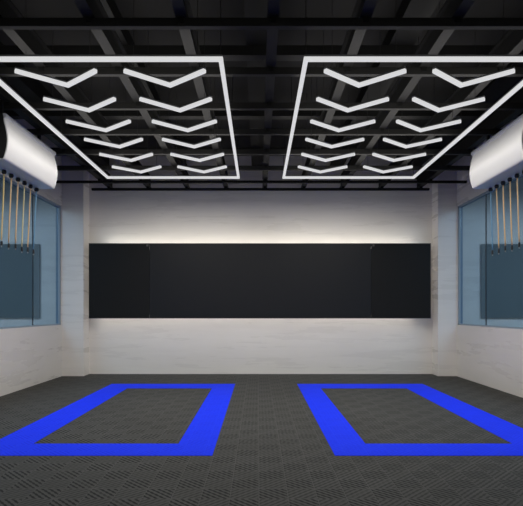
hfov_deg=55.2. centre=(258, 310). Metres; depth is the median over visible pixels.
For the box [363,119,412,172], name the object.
light
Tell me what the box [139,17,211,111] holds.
light
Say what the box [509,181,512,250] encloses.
air hose
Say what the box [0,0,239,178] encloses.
light frame
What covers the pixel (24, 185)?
air hose
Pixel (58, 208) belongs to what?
window
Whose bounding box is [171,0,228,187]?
ceiling beam
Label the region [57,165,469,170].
crossbar
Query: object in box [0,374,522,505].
floor
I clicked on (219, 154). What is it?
light
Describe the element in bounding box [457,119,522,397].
wall
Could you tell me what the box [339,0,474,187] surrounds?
ceiling beam
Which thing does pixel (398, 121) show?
light
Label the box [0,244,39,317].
wall panel
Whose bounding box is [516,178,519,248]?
air hose
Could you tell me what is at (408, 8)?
joist
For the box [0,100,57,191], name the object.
box
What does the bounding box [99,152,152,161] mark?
light
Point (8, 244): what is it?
air hose
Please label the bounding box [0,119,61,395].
wall
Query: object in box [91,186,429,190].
crossbar
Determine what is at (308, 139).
light
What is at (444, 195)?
column
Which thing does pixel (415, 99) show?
light
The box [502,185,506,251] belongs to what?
air hose
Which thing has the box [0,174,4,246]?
air hose
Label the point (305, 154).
light
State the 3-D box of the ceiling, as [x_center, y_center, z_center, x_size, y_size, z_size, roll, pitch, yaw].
[0.000,-4.000,5.200,19.200,0.100,15.400,0,0,0]
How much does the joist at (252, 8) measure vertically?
0.325 m
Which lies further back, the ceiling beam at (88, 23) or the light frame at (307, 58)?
the light frame at (307, 58)
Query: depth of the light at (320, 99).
6.79 m
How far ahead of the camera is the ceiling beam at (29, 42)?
6.70 m
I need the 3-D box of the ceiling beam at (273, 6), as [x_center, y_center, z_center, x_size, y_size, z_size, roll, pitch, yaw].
[0.157,-3.227,5.090,0.120,0.283,15.180,0,0,0]
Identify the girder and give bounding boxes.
[0,45,522,60]
[4,110,522,118]
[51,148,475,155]
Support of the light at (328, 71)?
hanging from the ceiling
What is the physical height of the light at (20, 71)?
1.150 m
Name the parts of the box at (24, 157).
plate, plate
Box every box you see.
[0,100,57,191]
[470,114,522,191]
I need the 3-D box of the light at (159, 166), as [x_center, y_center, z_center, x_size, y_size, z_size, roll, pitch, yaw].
[-2.387,-3.375,9.973,0.975,1.150,0.424,0,0,0]
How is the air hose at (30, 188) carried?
hanging from the box at (24, 157)
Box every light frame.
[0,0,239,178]
[282,55,522,178]
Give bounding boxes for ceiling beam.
[0,0,150,187]
[0,77,112,187]
[73,0,189,187]
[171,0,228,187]
[262,0,279,187]
[301,0,377,187]
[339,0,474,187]
[378,15,522,187]
[415,87,522,187]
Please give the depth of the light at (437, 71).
6.00 m
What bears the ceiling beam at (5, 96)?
attached to the wall at (116, 345)
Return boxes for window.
[0,174,60,328]
[458,174,522,328]
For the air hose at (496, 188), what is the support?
hanging from the box at (499, 160)
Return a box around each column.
[62,156,88,375]
[432,156,456,375]
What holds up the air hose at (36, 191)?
hanging from the box at (24, 157)
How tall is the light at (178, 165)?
1.150 m
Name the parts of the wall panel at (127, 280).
panel, edge trim, panel, panel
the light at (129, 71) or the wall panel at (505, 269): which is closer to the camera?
the light at (129, 71)
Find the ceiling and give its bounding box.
[0,0,522,147]
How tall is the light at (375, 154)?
1.150 m
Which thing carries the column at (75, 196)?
attached to the wall at (116, 345)
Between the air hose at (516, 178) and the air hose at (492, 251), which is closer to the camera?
the air hose at (516, 178)
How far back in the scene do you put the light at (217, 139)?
8.37 m
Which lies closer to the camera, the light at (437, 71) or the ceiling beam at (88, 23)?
the ceiling beam at (88, 23)
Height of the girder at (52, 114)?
0.135 m
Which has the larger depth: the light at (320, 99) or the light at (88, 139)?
the light at (88, 139)
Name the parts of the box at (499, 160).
plate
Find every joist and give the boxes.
[0,41,109,165]
[100,0,187,165]
[244,0,266,165]
[329,0,439,165]
[408,62,522,165]
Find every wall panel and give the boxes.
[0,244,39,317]
[89,243,430,317]
[481,244,522,317]
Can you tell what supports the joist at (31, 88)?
attached to the ceiling
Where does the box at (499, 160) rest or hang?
hanging from the ceiling beam at (498, 118)
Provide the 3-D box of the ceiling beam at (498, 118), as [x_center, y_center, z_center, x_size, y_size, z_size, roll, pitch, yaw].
[4.029,-3.227,5.090,0.120,0.283,15.180,0,0,0]
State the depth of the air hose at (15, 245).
8.08 m
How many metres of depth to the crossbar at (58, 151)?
9.54 m
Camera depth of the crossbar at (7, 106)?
7.39 m
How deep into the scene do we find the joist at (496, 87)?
8.49 m
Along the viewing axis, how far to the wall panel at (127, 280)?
12.36 m
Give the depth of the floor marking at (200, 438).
6.46 m
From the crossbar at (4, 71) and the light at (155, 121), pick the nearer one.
the crossbar at (4, 71)
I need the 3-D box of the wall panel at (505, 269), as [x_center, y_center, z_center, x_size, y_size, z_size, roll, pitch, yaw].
[7.237,-0.759,12.675,3.200,1.872,0.050,0,0,0]
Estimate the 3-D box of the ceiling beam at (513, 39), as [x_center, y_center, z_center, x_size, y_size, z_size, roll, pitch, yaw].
[3.061,-3.227,5.090,0.120,0.283,15.180,0,0,0]
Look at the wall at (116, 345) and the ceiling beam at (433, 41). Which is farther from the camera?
the wall at (116, 345)
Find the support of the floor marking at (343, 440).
on the floor
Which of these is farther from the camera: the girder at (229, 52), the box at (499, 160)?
the box at (499, 160)
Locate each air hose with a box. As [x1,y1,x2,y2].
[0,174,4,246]
[7,178,11,248]
[14,182,18,249]
[21,185,24,252]
[27,188,30,252]
[32,191,36,254]
[490,191,493,255]
[496,188,499,254]
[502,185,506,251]
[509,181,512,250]
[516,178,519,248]
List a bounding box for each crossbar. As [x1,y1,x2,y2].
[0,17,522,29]
[0,67,522,76]
[4,102,522,109]
[27,128,501,134]
[52,149,474,154]
[56,179,466,182]
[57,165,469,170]
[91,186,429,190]
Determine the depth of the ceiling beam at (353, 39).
6.33 m
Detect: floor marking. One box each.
[0,384,234,455]
[297,384,522,455]
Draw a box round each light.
[14,67,96,87]
[43,62,115,111]
[66,118,130,131]
[84,77,142,147]
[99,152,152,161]
[112,140,161,172]
[123,0,205,87]
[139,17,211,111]
[152,62,216,131]
[162,136,220,147]
[170,93,223,161]
[177,164,226,172]
[298,119,346,172]
[301,152,354,161]
[305,77,363,147]
[310,62,374,131]
[316,17,388,112]
[324,67,406,87]
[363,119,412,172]
[372,152,425,161]
[383,89,441,147]
[396,62,460,131]
[412,37,484,111]
[432,0,514,87]
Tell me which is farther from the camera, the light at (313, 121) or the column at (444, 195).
the column at (444, 195)
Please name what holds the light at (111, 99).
hanging from the ceiling
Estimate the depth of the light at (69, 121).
7.59 m
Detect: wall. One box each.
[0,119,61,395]
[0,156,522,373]
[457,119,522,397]
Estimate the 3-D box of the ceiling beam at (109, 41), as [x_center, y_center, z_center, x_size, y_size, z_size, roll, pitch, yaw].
[-1.779,-3.227,5.090,0.120,0.283,15.180,0,0,0]
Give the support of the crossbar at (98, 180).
attached to the wall at (29, 356)
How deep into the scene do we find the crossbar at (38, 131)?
8.46 m
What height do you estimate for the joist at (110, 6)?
0.325 m
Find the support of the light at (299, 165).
hanging from the ceiling
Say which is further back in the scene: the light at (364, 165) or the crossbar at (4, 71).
the light at (364, 165)
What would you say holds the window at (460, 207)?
in the wall at (492, 357)
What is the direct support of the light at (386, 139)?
hanging from the ceiling

